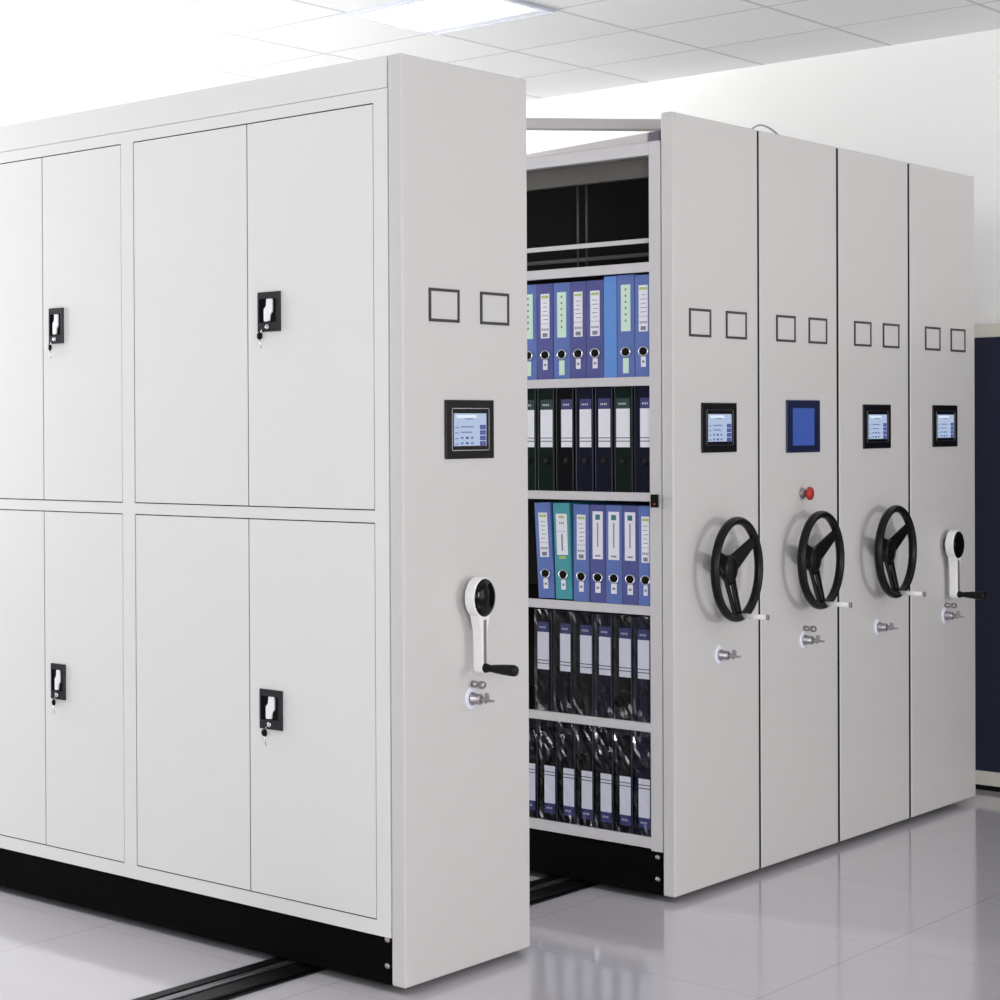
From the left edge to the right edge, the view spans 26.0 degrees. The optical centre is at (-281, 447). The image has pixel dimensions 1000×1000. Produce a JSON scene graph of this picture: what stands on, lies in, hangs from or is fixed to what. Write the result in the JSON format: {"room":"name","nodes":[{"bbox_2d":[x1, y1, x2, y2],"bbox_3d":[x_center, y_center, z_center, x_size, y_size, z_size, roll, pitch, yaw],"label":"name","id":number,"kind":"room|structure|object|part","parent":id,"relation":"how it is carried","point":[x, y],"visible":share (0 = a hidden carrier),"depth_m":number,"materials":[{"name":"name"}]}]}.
{"room":"file storage room","nodes":[
{"label":"file storage room","id":0,"kind":"room"},
{"bbox_2d":[0,789,999,999],"bbox_3d":[0.646,1.446,3.615,11.642,0.100,9.390,-1,0,-38],"label":"floor","id":1,"kind":"structure","parent":0,"point":[908,909],"depth_m":5.13,"materials":[{"name":"tile"}]},
{"bbox_2d":[132,875,598,999],"bbox_3d":[2.115,1.367,5.397,6.156,0.013,0.138,-1,0,-38],"label":"rail","id":2,"kind":"object","parent":1,"relation":"on","point":[254,977],"visible":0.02,"depth_m":4.82,"materials":[{"name":"black metal"}]},
{"bbox_2d":[0,53,529,987],"bbox_3d":[1.314,0.186,5.648,0.617,2.356,2.315,-1,0,-38],"label":"storage cabinet","id":3,"kind":"object","parent":2,"relation":"on","point":[264,646],"visible":1,"depth_m":4.99,"materials":[{"name":"grey metal"}]},
{"bbox_3d":[0.881,-0.358,5.713,0.003,1.029,0.298,-1,0,-38],"label":"door","id":4,"kind":"part","parent":3,"relation":"part of","materials":[{"name":"white metal"}]},
{"bbox_3d":[0.888,0.696,5.720,0.003,1.006,0.298,-1,0,-38],"label":"door","id":5,"kind":"part","parent":3,"relation":"part of","materials":[{"name":"white metal"}]},
{"bbox_3d":[1.003,-0.367,5.548,0.005,0.060,0.021,-1,0,-38],"label":"lever","id":6,"kind":"part","parent":3,"relation":"part of","materials":[{"name":"white plastic"}]},
{"bbox_3d":[1.010,0.696,5.555,0.005,0.060,0.021,-1,0,-38],"label":"lever","id":7,"kind":"part","parent":3,"relation":"part of","materials":[{"name":"white plastic"}]},
{"bbox_3d":[1.067,-0.357,5.476,0.003,1.029,0.298,-1,0,-38],"label":"door","id":8,"kind":"part","parent":3,"relation":"part of","materials":[{"name":"white metal"}]},
{"bbox_3d":[1.074,0.696,5.483,0.003,1.006,0.298,-1,0,-38],"label":"door","id":9,"kind":"part","parent":3,"relation":"part of","materials":[{"name":"white metal"}]},
{"bbox_3d":[1.307,-0.357,5.168,0.003,1.029,0.384,-1,0,-38],"label":"door","id":10,"kind":"part","parent":3,"relation":"part of","materials":[{"name":"white metal"}]},
{"bbox_3d":[1.314,0.697,5.176,0.003,1.006,0.384,-1,0,-38],"label":"door","id":11,"kind":"part","parent":3,"relation":"part of","materials":[{"name":"white metal"}]},
{"bbox_3d":[1.037,0.167,5.539,0.024,2.148,2.146,-1,0,-38],"label":"frame","id":12,"kind":"part","parent":3,"relation":"part of","materials":[{"name":"white metal"}]},
{"bbox_3d":[1.464,-0.366,4.958,0.005,0.060,0.027,-1,0,-38],"label":"lever","id":13,"kind":"part","parent":3,"relation":"part of","materials":[{"name":"white plastic"}]},
{"bbox_3d":[1.472,0.697,4.965,0.005,0.060,0.027,-1,0,-38],"label":"lever","id":14,"kind":"part","parent":3,"relation":"part of","materials":[{"name":"white plastic"}]},
{"bbox_3d":[1.544,-0.357,4.866,0.003,1.029,0.379,-1,0,-38],"label":"door","id":15,"kind":"part","parent":3,"relation":"part of","materials":[{"name":"white metal"}]},
{"bbox_3d":[1.551,0.697,4.873,0.003,1.006,0.379,-1,0,-38],"label":"door","id":16,"kind":"part","parent":3,"relation":"part of","materials":[{"name":"white metal"}]},
{"bbox_3d":[1.860,-0.364,4.767,0.143,0.086,0.002,-1,0,-38],"label":"card frame","id":17,"kind":"part","parent":3,"relation":"part of","materials":[{"name":"grey plastic"}]},
{"bbox_3d":[1.940,0.184,4.857,0.606,2.350,0.039,-1,0,-38],"label":"panel","id":18,"kind":"part","parent":3,"relation":"part of","materials":[{"name":"white metal"}]},
{"bbox_3d":[1.974,0.461,4.821,0.107,0.250,0.026,-1,0,-38],"label":"crank arm","id":19,"kind":"part","parent":3,"relation":"part of","materials":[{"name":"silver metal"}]},
{"bbox_3d":[2.052,-0.367,4.918,0.143,0.086,0.002,-1,0,-38],"label":"card frame","id":20,"kind":"part","parent":3,"relation":"part of","materials":[{"name":"grey"}]},
{"bbox_2d":[757,130,851,867],"bbox_3d":[2.904,0.166,6.885,0.600,2.356,2.326,-1,0,-38],"label":"shelving unit","id":21,"kind":"object","parent":2,"relation":"on","point":[800,535],"visible":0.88,"depth_m":6.05,"materials":[{"name":"grey metal"}]},
{"bbox_2d":[751,124,778,134],"bbox_3d":[3.436,-0.991,6.090,0.330,0.129,0.006,-1,0,-38],"label":"cable","id":22,"kind":"object","parent":21,"relation":"on","point":[771,129],"visible":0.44,"depth_m":6.08,"materials":[{"name":"grey plastic"}]},
{"bbox_3d":[3.453,-0.384,6.014,0.143,0.086,0.002,-1,0,-38],"label":"card frame","id":23,"kind":"part","parent":21,"relation":"part of","materials":[{"name":"grey paper"}]},
{"bbox_3d":[3.645,-0.387,6.164,0.143,0.086,0.002,-1,0,-38],"label":"card frame","id":24,"kind":"part","parent":21,"relation":"part of","materials":[{"name":"grey"}]},
{"bbox_2d":[836,147,925,841],"bbox_3d":[3.383,0.160,7.260,0.608,2.356,2.326,-1,0,-38],"label":"shelving unit","id":25,"kind":"object","parent":2,"relation":"on","point":[875,523],"visible":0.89,"depth_m":6.43,"materials":[{"name":"grey metal"}]},
{"bbox_3d":[3.933,-0.390,6.389,0.143,0.086,0.002,-1,0,-38],"label":"card frame","id":26,"kind":"part","parent":25,"relation":"part of","materials":[{"name":"grey"}]},
{"bbox_3d":[4.125,-0.393,6.540,0.143,0.086,0.002,-1,0,-38],"label":"card frame","id":27,"kind":"part","parent":25,"relation":"part of","materials":[{"name":"grey paper"}]},
{"bbox_2d":[907,163,986,817],"bbox_3d":[3.873,0.154,7.650,0.636,2.356,2.315,-1,0,-38],"label":"shelving unit","id":28,"kind":"object","parent":2,"relation":"on","point":[940,203],"visible":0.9,"depth_m":6.82,"materials":[{"name":"grey metal"}]},
{"bbox_3d":[4.425,-0.396,6.774,0.143,0.086,0.002,-1,0,-38],"label":"card frame","id":29,"kind":"part","parent":28,"relation":"part of","materials":[{"name":"grey paper"}]},
{"bbox_3d":[4.540,0.429,6.829,0.107,0.250,0.026,-1,0,-38],"label":"crank arm","id":30,"kind":"part","parent":28,"relation":"part of","materials":[{"name":"silver metal"}]},
{"bbox_3d":[4.618,-0.399,6.925,0.143,0.086,0.002,-1,0,-38],"label":"card frame","id":31,"kind":"part","parent":28,"relation":"part of","materials":[{"name":"grey paper"}]},
{"bbox_2d":[526,111,769,896],"bbox_3d":[2.436,0.172,6.519,0.588,2.356,2.326,-1,0,-38],"label":"shelving unit","id":32,"kind":"object","parent":1,"relation":"on","point":[679,210],"visible":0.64,"depth_m":5.70,"materials":[{"name":"grey metal"}]},
{"bbox_2d":[527,284,537,379],"bbox_3d":[2.679,-0.367,5.993,0.278,0.302,0.055,-1,0,-38],"label":"ring binder","id":33,"kind":"object","parent":32,"relation":"on","point":[532,305],"visible":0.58,"depth_m":5.90,"materials":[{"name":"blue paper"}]},
{"bbox_2d":[527,389,537,489],"bbox_3d":[2.680,-0.026,5.997,0.276,0.322,0.053,-1,0,-38],"label":"binder","id":34,"kind":"object","parent":32,"relation":"on","point":[532,394],"visible":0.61,"depth_m":5.90,"materials":[{"name":"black plastic"}]},
{"bbox_2d":[529,718,540,817],"bbox_3d":[2.684,1.018,6.002,0.286,0.318,0.062,-1,0,-38],"label":"binder","id":35,"kind":"object","parent":32,"relation":"on","point":[534,724],"visible":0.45,"depth_m":5.91,"materials":[{"name":"black plastic"}]},
{"bbox_2d":[537,283,553,379],"bbox_3d":[2.713,-0.367,5.949,0.278,0.302,0.051,-1,0,-38],"label":"ring binder","id":36,"kind":"object","parent":32,"relation":"on","point":[545,292],"visible":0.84,"depth_m":5.86,"materials":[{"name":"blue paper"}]},
{"bbox_2d":[538,388,556,490],"bbox_3d":[2.717,-0.026,5.951,0.276,0.322,0.054,-1,0,-38],"label":"file box","id":37,"kind":"object","parent":32,"relation":"on","point":[546,398],"visible":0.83,"depth_m":5.86,"materials":[{"name":"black plastic"}]},
{"bbox_2d":[540,719,559,820],"bbox_3d":[2.723,1.018,5.951,0.286,0.318,0.062,-1,0,-38],"label":"file box","id":38,"kind":"object","parent":32,"relation":"on","point":[549,729],"visible":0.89,"depth_m":5.87,"materials":[{"name":"black plastic"}]},
{"bbox_2d":[535,608,565,710],"bbox_3d":[2.712,0.672,5.961,0.286,0.321,0.060,-1,0,-38],"label":"file box","id":39,"kind":"object","parent":32,"relation":"on","point":[544,618],"visible":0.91,"depth_m":5.88,"materials":[{"name":"black plastic"}]},
{"bbox_2d":[554,282,570,378],"bbox_3d":[2.747,-0.367,5.906,0.278,0.302,0.051,-1,0,-38],"label":"ring binder","id":40,"kind":"object","parent":32,"relation":"on","point":[562,318],"visible":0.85,"depth_m":5.82,"materials":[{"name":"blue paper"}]},
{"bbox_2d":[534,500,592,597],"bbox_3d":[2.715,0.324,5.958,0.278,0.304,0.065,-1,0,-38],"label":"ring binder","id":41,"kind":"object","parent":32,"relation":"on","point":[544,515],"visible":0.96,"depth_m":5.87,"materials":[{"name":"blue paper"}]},
{"bbox_2d":[556,388,575,490],"bbox_3d":[2.755,-0.026,5.903,0.276,0.322,0.057,-1,0,-38],"label":"file box","id":42,"kind":"object","parent":32,"relation":"on","point":[565,397],"visible":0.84,"depth_m":5.82,"materials":[{"name":"black plastic"}]},
{"bbox_2d":[554,610,580,713],"bbox_3d":[2.750,0.672,5.912,0.285,0.321,0.062,-1,0,-38],"label":"file box","id":43,"kind":"object","parent":32,"relation":"on","point":[563,619],"visible":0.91,"depth_m":5.83,"materials":[{"name":"black plastic"}]},
{"bbox_2d":[559,722,577,823],"bbox_3d":[2.760,1.018,5.903,0.286,0.318,0.057,-1,0,-38],"label":"file box","id":44,"kind":"object","parent":32,"relation":"on","point":[568,732],"visible":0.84,"depth_m":5.82,"materials":[{"name":"black plastic"}]},
{"bbox_2d":[570,281,586,378],"bbox_3d":[2.779,-0.367,5.865,0.278,0.302,0.050,-1,0,-38],"label":"ring binder","id":45,"kind":"object","parent":32,"relation":"on","point":[578,290],"visible":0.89,"depth_m":5.78,"materials":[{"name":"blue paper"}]},
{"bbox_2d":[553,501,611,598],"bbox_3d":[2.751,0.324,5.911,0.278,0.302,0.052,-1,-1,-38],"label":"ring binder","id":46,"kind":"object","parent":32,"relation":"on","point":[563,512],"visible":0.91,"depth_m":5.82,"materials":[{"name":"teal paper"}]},
{"bbox_2d":[576,387,595,490],"bbox_3d":[2.793,-0.026,5.853,0.276,0.322,0.056,-1,0,-38],"label":"file box","id":47,"kind":"object","parent":32,"relation":"on","point":[585,397],"visible":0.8,"depth_m":5.77,"materials":[{"name":"plastic"}]},
{"bbox_2d":[578,724,595,826],"bbox_3d":[2.796,1.018,5.858,0.286,0.318,0.056,-1,0,-38],"label":"file box","id":48,"kind":"object","parent":32,"relation":"on","point":[586,734],"visible":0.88,"depth_m":5.77,"materials":[{"name":"black plastic"}]},
{"bbox_3d":[2.590,-0.899,5.875,0.030,0.037,0.703,-1,0,-38],"label":"rail","id":49,"kind":"part","parent":32,"relation":"part of","materials":[{"name":"white metal"}]},
{"bbox_3d":[2.801,-0.547,6.040,0.556,0.029,0.703,-1,0,-38],"label":"shelf","id":50,"kind":"part","parent":32,"relation":"part of","materials":[{"name":"white metal"}]},
{"bbox_3d":[2.804,-0.203,6.043,0.556,0.027,0.703,-1,0,-38],"label":"shelf","id":51,"kind":"part","parent":32,"relation":"part of","materials":[{"name":"white metal"}]},
{"bbox_3d":[2.808,0.491,6.047,0.556,0.027,0.703,-1,0,-38],"label":"shelf","id":52,"kind":"part","parent":32,"relation":"part of","materials":[{"name":"white metal"}]},
{"bbox_3d":[2.806,0.147,6.045,0.556,0.026,0.703,-1,0,-38],"label":"shelf","id":53,"kind":"part","parent":32,"relation":"part of","materials":[{"name":"white metal"}]},
{"bbox_2d":[574,611,605,715],"bbox_3d":[2.790,0.672,5.860,0.287,0.321,0.067,-1,0,-38],"label":"file box","id":54,"kind":"object","parent":32,"relation":"on","point":[584,621],"visible":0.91,"depth_m":5.78,"materials":[{"name":"black plastic"}]},
{"bbox_3d":[2.813,1.192,6.052,0.556,0.032,0.703,-1,0,-38],"label":"shelf","id":55,"kind":"part","parent":32,"relation":"part of","materials":[{"name":"white metal"}]},
{"bbox_3d":[2.811,0.844,6.050,0.556,0.026,0.703,-1,0,-38],"label":"shelf","id":56,"kind":"part","parent":32,"relation":"part of","materials":[{"name":"white metal"}]},
{"bbox_2d":[526,118,660,156],"bbox_3d":[2.180,-0.985,6.109,1.847,0.130,0.774,0,0,3],"label":"bridge","id":57,"kind":"object","parent":32,"relation":"on","point":[546,124],"visible":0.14,"depth_m":5.91,"materials":[{"name":"grey paint"}]},
{"bbox_3d":[2.725,-0.951,6.099,0.050,0.042,0.797,-1,0,-23],"label":"arm","id":58,"kind":"part","parent":57,"relation":"part of","materials":[{"name":"grey paint"}]},
{"bbox_3d":[2.173,-1.026,5.874,1.847,0.034,0.040,0,0,-5],"label":"arm","id":59,"kind":"part","parent":57,"relation":"part of","materials":[{"name":"grey paint"}]},
{"bbox_2d":[587,280,603,377],"bbox_3d":[2.812,-0.367,5.823,0.278,0.302,0.052,-1,0,-38],"label":"ring binder","id":60,"kind":"object","parent":32,"relation":"on","point":[595,288],"visible":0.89,"depth_m":5.74,"materials":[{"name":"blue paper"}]},
{"bbox_2d":[574,502,626,601],"bbox_3d":[2.788,0.327,5.864,0.278,0.302,0.049,-1,0,-38],"label":"ring binder","id":61,"kind":"object","parent":32,"relation":"on","point":[582,532],"visible":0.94,"depth_m":5.78,"materials":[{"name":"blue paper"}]},
{"bbox_2d":[595,387,614,491],"bbox_3d":[2.831,-0.026,5.806,0.276,0.322,0.054,-1,0,-38],"label":"file box","id":62,"kind":"object","parent":32,"relation":"on","point":[604,396],"visible":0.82,"depth_m":5.72,"materials":[{"name":"plastic"}]},
{"bbox_2d":[596,726,616,830],"bbox_3d":[2.833,1.018,5.811,0.286,0.318,0.059,-1,0,-38],"label":"file box","id":63,"kind":"object","parent":32,"relation":"on","point":[605,736],"visible":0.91,"depth_m":5.73,"materials":[{"name":"black plastic"}]},
{"bbox_2d":[595,612,621,717],"bbox_3d":[2.830,0.672,5.810,0.285,0.321,0.058,-1,0,-38],"label":"file box","id":64,"kind":"object","parent":32,"relation":"on","point":[604,622],"visible":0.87,"depth_m":5.72,"materials":[{"name":"plastic"}]},
{"bbox_2d":[604,276,617,377],"bbox_3d":[2.842,-0.371,5.787,0.274,0.311,0.038,-1,0,-38],"label":"ring binder","id":65,"kind":"object","parent":32,"relation":"on","point":[610,282],"visible":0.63,"depth_m":5.70,"materials":[{"name":"blue plastic"}]},
{"bbox_2d":[590,502,633,602],"bbox_3d":[2.820,0.327,5.823,0.278,0.302,0.046,-1,0,-38],"label":"ring binder","id":66,"kind":"object","parent":32,"relation":"on","point":[597,511],"visible":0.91,"depth_m":5.74,"materials":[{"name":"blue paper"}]},
{"bbox_2d":[614,386,634,491],"bbox_3d":[2.868,-0.026,5.758,0.276,0.322,0.056,-1,0,-38],"label":"file box","id":67,"kind":"object","parent":32,"relation":"on","point":[624,396],"visible":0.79,"depth_m":5.67,"materials":[{"name":"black plastic"}]},
{"bbox_2d":[616,728,634,833],"bbox_3d":[2.870,1.018,5.763,0.287,0.318,0.057,-1,0,-38],"label":"file box","id":68,"kind":"object","parent":32,"relation":"on","point":[625,739],"visible":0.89,"depth_m":5.68,"materials":[{"name":"black plastic"}]},
{"bbox_2d":[617,274,636,376],"bbox_3d":[2.870,-0.372,5.748,0.278,0.312,0.051,-1,0,-38],"label":"ring binder","id":69,"kind":"object","parent":32,"relation":"on","point":[626,363],"visible":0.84,"depth_m":5.66,"materials":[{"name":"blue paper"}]},
{"bbox_2d":[606,503,648,603],"bbox_3d":[2.851,0.327,5.784,0.278,0.302,0.049,-1,0,-38],"label":"ring binder","id":70,"kind":"object","parent":32,"relation":"on","point":[614,513],"visible":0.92,"depth_m":5.70,"materials":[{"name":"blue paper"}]},
{"bbox_2d":[614,614,642,720],"bbox_3d":[2.867,0.672,5.763,0.286,0.321,0.059,-1,0,-38],"label":"file box","id":71,"kind":"object","parent":32,"relation":"on","point":[623,623],"visible":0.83,"depth_m":5.68,"materials":[{"name":"black plastic"}]},
{"bbox_2d":[622,504,649,604],"bbox_3d":[2.882,0.327,5.745,0.278,0.302,0.046,-1,0,-38],"label":"ring binder","id":72,"kind":"object","parent":32,"relation":"on","point":[630,512],"visible":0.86,"depth_m":5.66,"materials":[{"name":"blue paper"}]},
{"bbox_2d":[634,386,649,492],"bbox_3d":[2.905,-0.025,5.711,0.276,0.322,0.053,-1,0,-38],"label":"file box","id":73,"kind":"object","parent":32,"relation":"on","point":[641,393],"visible":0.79,"depth_m":5.63,"materials":[{"name":"plastic"}]},
{"bbox_2d":[634,615,650,722],"bbox_3d":[2.904,0.672,5.717,0.285,0.321,0.057,-1,0,-38],"label":"file box","id":74,"kind":"object","parent":32,"relation":"on","point":[642,641],"visible":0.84,"depth_m":5.63,"materials":[{"name":"plastic"}]},
{"bbox_2d":[635,274,649,376],"bbox_3d":[2.903,-0.370,5.706,0.278,0.309,0.049,-1,0,-38],"label":"ring binder","id":75,"kind":"object","parent":32,"relation":"on","point":[641,281],"visible":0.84,"depth_m":5.62,"materials":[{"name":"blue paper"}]},
{"bbox_2d":[635,731,650,836],"bbox_3d":[2.906,1.018,5.718,0.285,0.318,0.056,-1,0,-38],"label":"file box","id":76,"kind":"object","parent":32,"relation":"on","point":[642,739],"visible":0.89,"depth_m":5.64,"materials":[{"name":"plastic"}]},
{"bbox_2d":[638,505,649,605],"bbox_3d":[2.910,0.328,5.708,0.278,0.302,0.042,-1,0,-38],"label":"ring binder","id":77,"kind":"object","parent":32,"relation":"on","point":[643,511],"visible":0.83,"depth_m":5.63,"materials":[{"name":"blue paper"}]},
{"bbox_3d":[2.979,-0.378,5.643,0.143,0.086,0.002,-1,0,-38],"label":"card frame","id":78,"kind":"part","parent":32,"relation":"part of","materials":[{"name":"grey"}]},
{"bbox_3d":[3.061,0.170,5.731,0.574,2.350,0.035,-1,0,-38],"label":"panel","id":79,"kind":"part","parent":32,"relation":"part of","materials":[{"name":"white metal"}]},
{"bbox_3d":[3.172,-0.381,5.794,0.143,0.086,0.002,-1,0,-38],"label":"card frame","id":80,"kind":"part","parent":32,"relation":"part of","materials":[{"name":"grey"}]},
{"bbox_2d":[974,323,999,791],"bbox_3d":[4.848,0.430,7.416,0.066,1.822,4.695,-1,0,-38],"label":"screen","id":81,"kind":"object","parent":1,"relation":"on","point":[986,336],"visible":0.02,"depth_m":7.25,"materials":[{"name":"blue fabric"}]},
{"bbox_3d":[4.854,1.293,7.422,0.066,0.055,4.695,-1,0,-38],"label":"skirting","id":82,"kind":"part","parent":81,"relation":"part of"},
{"bbox_2d":[0,0,999,125],"bbox_3d":[0.624,-1.629,3.595,11.642,0.100,9.390,-1,0,-38],"label":"ceiling","id":83,"kind":"structure","parent":0,"point":[58,57],"depth_m":7.37,"materials":[{"name":"tile"}]},
{"bbox_2d":[346,0,554,35],"bbox_3d":[2.705,-1.609,6.875,0.591,0.012,0.489,-1,0,-38],"label":"recessed light","id":84,"kind":"object","parent":83,"relation":"in","point":[430,17],"visible":1,"depth_m":6.88,"materials":[{"name":"white plastic"}]},
{"bbox_2d":[526,29,999,324],"bbox_3d":[4.473,-0.148,8.047,0.122,2.975,7.124,-1,0,-38],"label":"wall","id":85,"kind":"structure","parent":0,"point":[934,103],"depth_m":7.59,"materials":[{"name":"white paint"}]}
]}

